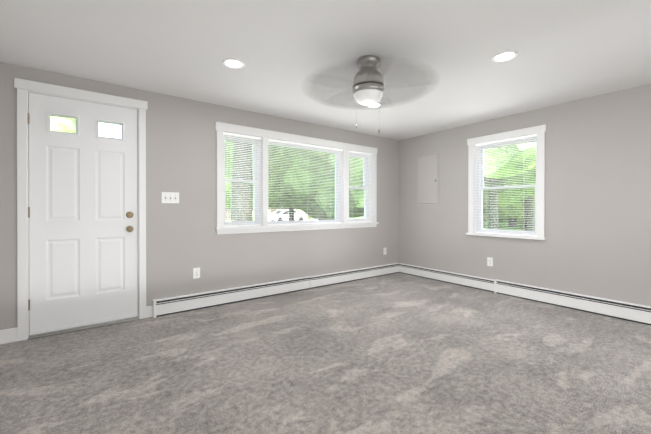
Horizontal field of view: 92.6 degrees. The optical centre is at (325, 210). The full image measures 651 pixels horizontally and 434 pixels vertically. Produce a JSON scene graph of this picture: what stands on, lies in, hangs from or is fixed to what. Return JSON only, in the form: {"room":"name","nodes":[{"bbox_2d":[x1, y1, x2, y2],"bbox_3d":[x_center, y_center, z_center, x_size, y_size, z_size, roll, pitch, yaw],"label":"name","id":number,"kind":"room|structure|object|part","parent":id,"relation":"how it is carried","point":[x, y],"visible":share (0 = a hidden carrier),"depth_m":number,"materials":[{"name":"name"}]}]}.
{"room":"empty living room","nodes":[
{"label":"empty living room","id":0,"kind":"room"},
{"bbox_2d":[0,62,398,329],"bbox_3d":[-0.807,-0.063,3.903,5.318,2.250,0.160,0,0,-36],"label":"wall","id":1,"kind":"structure","parent":0,"point":[183,239],"depth_m":3.37,"materials":[{"name":"paint"}]},
{"bbox_2d":[0,327,17,343],"bbox_3d":[-2.626,1.011,2.453,0.284,0.112,0.017,0,0,-36],"label":"baseboard","id":2,"kind":"structure","parent":1,"relation":"attached to","point":[10,335],"depth_m":2.50,"materials":[{"name":"white wood"}]},
{"bbox_2d":[14,78,147,340],"bbox_3d":[-2.190,-0.004,2.867,0.943,2.140,0.183,0,0,-36],"label":"door frame","id":3,"kind":"structure","parent":1,"relation":"attached to","point":[24,87],"depth_m":2.58,"materials":[{"name":"white wood"}]},
{"bbox_2d":[28,92,137,334],"bbox_3d":[-2.157,0.028,2.815,0.785,2.024,0.116,0,0,-36],"label":"door","id":4,"kind":"structure","parent":1,"relation":"in","point":[83,227],"depth_m":2.79,"materials":[{"name":"white metal"}]},
{"bbox_3d":[-2.472,0.012,2.591,0.012,1.640,0.032,0,0,-36],"label":"door hinge","id":5,"kind":"part","parent":4,"relation":"part of","materials":[{"name":"metal"}]},
{"bbox_3d":[-1.879,0.112,2.988,0.064,0.200,0.062,0,0,-36],"label":"knob","id":6,"kind":"part","parent":4,"relation":"part of","materials":[{"name":"brown metal"}]},
{"bbox_2d":[28,316,138,339],"bbox_3d":[-2.194,1.054,2.876,0.783,0.024,0.210,0,0,-36],"label":"door sill","id":7,"kind":"structure","parent":1,"relation":"attached to","point":[51,333],"depth_m":2.77,"materials":[{"name":"silver metal"}]},
{"bbox_2d":[162,192,178,202],"bbox_3d":[-1.598,-0.130,3.208,0.164,0.114,0.016,0,0,-36],"label":"switch plate","id":8,"kind":"object","parent":1,"relation":"attached to","point":[170,197],"visible":1,"depth_m":3.21,"materials":[{"name":"white plastic"}]},
{"bbox_2d":[193,267,199,278],"bbox_3d":[-1.395,0.679,3.367,0.070,0.114,0.008,0,0,-36],"label":"electrical outlet","id":9,"kind":"object","parent":1,"relation":"attached to","point":[196,272],"visible":1,"depth_m":3.36,"materials":[{"name":"white plastic"}]},
{"bbox_2d":[153,263,399,317],"bbox_3d":[-0.225,0.977,4.199,3.710,0.168,0.061,0,0,-36],"label":"baseboard heater","id":10,"kind":"object","parent":1,"relation":"attached to","point":[173,305],"visible":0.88,"depth_m":3.75,"materials":[{"name":"white metal"}]},
{"bbox_2d":[215,122,378,234],"bbox_3d":[-0.240,-0.362,4.288,2.560,1.263,0.203,0,0,-36],"label":"window","id":11,"kind":"structure","parent":1,"relation":"in","point":[257,218],"depth_m":3.87,"materials":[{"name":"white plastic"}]},
{"bbox_2d":[223,132,260,226],"bbox_3d":[-0.985,-0.354,3.697,0.473,1.082,0.038,0,0,-36],"label":"window blind","id":12,"kind":"object","parent":11,"relation":"attached to","point":[243,136],"visible":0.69,"depth_m":3.69,"materials":[{"name":"white plastic"}]},
{"bbox_2d":[268,139,342,224],"bbox_3d":[-0.240,-0.356,4.247,1.212,1.082,0.038,0,0,-36],"label":"window blind","id":13,"kind":"object","parent":11,"relation":"attached to","point":[300,144],"visible":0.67,"depth_m":4.20,"materials":[{"name":"white plastic"}]},
{"bbox_2d":[349,151,371,221],"bbox_3d":[0.531,-0.358,4.818,0.501,1.082,0.038,0,0,-36],"label":"window blind","id":14,"kind":"object","parent":11,"relation":"attached to","point":[350,162],"visible":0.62,"depth_m":4.82,"materials":[{"name":"white plastic"}]},
{"bbox_2d":[268,141,339,224],"bbox_3d":[-0.298,-0.354,4.325,1.242,1.112,0.075,0,0,-36],"label":"window","id":15,"kind":"structure","parent":1,"relation":"in","point":[337,211],"depth_m":4.43,"materials":[{"name":"white plastic"}]},
{"bbox_2d":[349,153,368,222],"bbox_3d":[0.475,-0.356,4.894,0.531,1.112,0.077,0,0,-36],"label":"window","id":16,"kind":"structure","parent":1,"relation":"in","point":[365,204],"depth_m":5.00,"materials":[{"name":"white plastic"}]},
{"bbox_2d":[0,272,650,433],"bbox_3d":[1.244,1.132,1.131,5.318,0.120,7.063,0,0,-36],"label":"floor","id":17,"kind":"structure","parent":0,"point":[398,353],"depth_m":2.09,"materials":[{"name":"carpet"}]},
{"bbox_2d":[0,0,650,140],"bbox_3d":[1.244,-1.238,1.123,5.318,0.120,7.063,0,0,-36],"label":"ceiling","id":18,"kind":"structure","parent":0,"point":[566,50],"depth_m":2.30,"materials":[{"name":"paint"}]},
{"bbox_2d":[222,58,244,68],"bbox_3d":[-0.738,-1.179,2.504,0.176,0.007,0.176,0,0,-36],"label":"recessed light","id":19,"kind":"object","parent":18,"relation":"in","point":[233,63],"visible":1,"depth_m":2.50,"materials":[{"name":"white plastic"}]},
{"bbox_2d":[300,55,440,132],"bbox_3d":[0.338,-0.884,2.461,1.120,0.596,1.120,0,0,-36],"label":"fan","id":20,"kind":"object","parent":18,"relation":"hanging from","point":[367,84],"visible":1,"depth_m":2.37,"materials":[{"name":"silver metal"}]},
{"bbox_2d":[367,103,381,107],"bbox_3d":[0.549,-1.183,3.504,0.176,0.007,0.176,0,0,-36],"label":"fan light","id":21,"kind":"object","parent":20,"relation":"attached to","point":[379,105],"depth_m":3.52,"materials":[{"name":"white glass"}]},
{"bbox_2d":[492,50,517,61],"bbox_3d":[1.375,-1.179,2.386,0.176,0.007,0.176,0,0,-36],"label":"recessed light","id":22,"kind":"object","parent":18,"relation":"in","point":[504,56],"visible":1,"depth_m":2.38,"materials":[{"name":"white plastic"}]},
{"bbox_2d":[398,84,650,305],"bbox_3d":[3.366,-0.058,2.595,0.160,2.250,6.903,0,0,-36],"label":"wall","id":23,"kind":"structure","parent":0,"point":[596,242],"depth_m":3.41,"materials":[{"name":"paint"}]},
{"bbox_2d":[417,152,438,204],"bbox_3d":[1.589,-0.481,4.851,0.016,0.800,0.400,0,0,-36],"label":"breaker panel","id":24,"kind":"object","parent":23,"relation":"attached to","point":[427,179],"visible":1,"depth_m":4.83,"materials":[{"name":"paint"}]},
{"bbox_2d":[487,257,492,266],"bbox_3d":[2.162,0.677,4.086,0.008,0.114,0.070,0,0,-36],"label":"electrical outlet","id":25,"kind":"object","parent":23,"relation":"attached to","point":[489,261],"visible":1,"depth_m":4.09,"materials":[{"name":"white plastic"}]},
{"bbox_2d":[466,124,545,239],"bbox_3d":[2.305,-0.324,3.985,0.203,1.328,0.938,0,0,-36],"label":"window","id":26,"kind":"structure","parent":23,"relation":"in","point":[480,220],"depth_m":3.98,"materials":[{"name":"white plastic"}]},
{"bbox_2d":[475,134,536,235],"bbox_3d":[2.280,-0.297,3.966,0.038,1.207,0.750,0,0,-36],"label":"window blind","id":27,"kind":"object","parent":26,"relation":"attached to","point":[523,150],"visible":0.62,"depth_m":3.93,"materials":[{"name":"white plastic"}]},
{"bbox_2d":[399,263,650,324],"bbox_3d":[2.563,0.978,3.498,0.063,0.171,4.391,0,0,-36],"label":"baseboard heater","id":28,"kind":"object","parent":23,"relation":"attached to","point":[638,313],"visible":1,"depth_m":3.54,"materials":[{"name":"white metal"}]},
{"label":"outside","id":29,"kind":"structure","parent":0,"visible":0},
{"bbox_2d":[227,214,534,230],"bbox_3d":[-11.768,1.464,41.040,150.000,0.230,140.000,0,0,-36],"label":"ground","id":30,"kind":"structure","parent":29,"point":[504,227],"depth_m":29.13,"materials":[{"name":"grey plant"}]},
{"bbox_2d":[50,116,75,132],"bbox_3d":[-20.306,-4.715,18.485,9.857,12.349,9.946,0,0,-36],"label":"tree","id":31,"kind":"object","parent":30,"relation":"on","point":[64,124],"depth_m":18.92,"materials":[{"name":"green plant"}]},
{"bbox_2d":[231,142,251,220],"bbox_3d":[-2.953,-5.583,10.188,10.651,14.165,9.844,0,0,-36],"label":"tree","id":32,"kind":"object","parent":30,"relation":"on","point":[239,201],"depth_m":9.77,"materials":[{"name":"green plant"}]},
{"bbox_2d":[226,208,297,219],"bbox_3d":[-6.719,0.535,46.571,16.700,1.650,0.100,0,0,-36],"label":"fence","id":33,"kind":"object","parent":30,"relation":"on","point":[253,210],"depth_m":45.62,"materials":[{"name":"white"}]},
{"bbox_2d":[225,169,333,220],"bbox_3d":[-3.110,-4.348,24.405,12.528,11.573,11.290,0,0,-36],"label":"tree","id":34,"kind":"object","parent":30,"relation":"on","point":[317,208],"depth_m":21.55,"materials":[{"name":"green plant"}]},
{"bbox_2d":[268,210,306,220],"bbox_3d":[-4.532,0.649,36.509,4.530,1.450,1.800,0,0,-39],"label":"car","id":35,"kind":"object","parent":30,"relation":"on","point":[301,216],"depth_m":35.53,"materials":[{"name":"white metal"}]},
{"bbox_2d":[225,141,363,218],"bbox_3d":[0.359,-3.623,19.462,12.312,10.186,11.300,0,0,-36],"label":"tree","id":36,"kind":"object","parent":30,"relation":"on","point":[325,208],"depth_m":15.91,"materials":[{"name":"green plant"}]},
{"bbox_2d":[285,153,363,208],"bbox_3d":[3.236,-3.405,17.102,9.737,9.740,9.987,0,0,-36],"label":"tree","id":37,"kind":"object","parent":30,"relation":"on","point":[357,190],"depth_m":13.11,"materials":[{"name":"green plant"}]},
{"bbox_2d":[252,206,534,222],"bbox_3d":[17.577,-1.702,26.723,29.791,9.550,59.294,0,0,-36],"label":"hedge","id":38,"kind":"object","parent":30,"relation":"on","point":[486,217],"depth_m":36.62,"materials":[{"name":"green plant"}]},
{"bbox_2d":[483,204,517,226],"bbox_3d":[17.283,-6.165,25.850,14.354,15.196,14.243,0,0,-36],"label":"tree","id":39,"kind":"object","parent":30,"relation":"on","point":[510,224],"depth_m":26.52,"materials":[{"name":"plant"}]},
{"bbox_2d":[483,176,535,230],"bbox_3d":[8.804,-3.906,13.926,9.226,10.764,9.402,0,0,-36],"label":"tree","id":40,"kind":"object","parent":30,"relation":"on","point":[527,213],"depth_m":13.24,"materials":[{"name":"green plant"}]},
{"bbox_2d":[484,142,535,228],"bbox_3d":[5.128,-2.979,9.558,8.338,8.955,7.857,0,0,-36],"label":"tree","id":41,"kind":"object","parent":30,"relation":"on","point":[496,210],"depth_m":6.48,"materials":[{"name":"green plant"}]},
{"bbox_2d":[498,197,534,217],"bbox_3d":[7.964,-3.629,17.428,10.798,10.187,10.447,0,0,-36],"label":"tree","id":42,"kind":"object","parent":30,"relation":"on","point":[506,211],"depth_m":17.20,"materials":[{"name":"green plant"}]}
]}

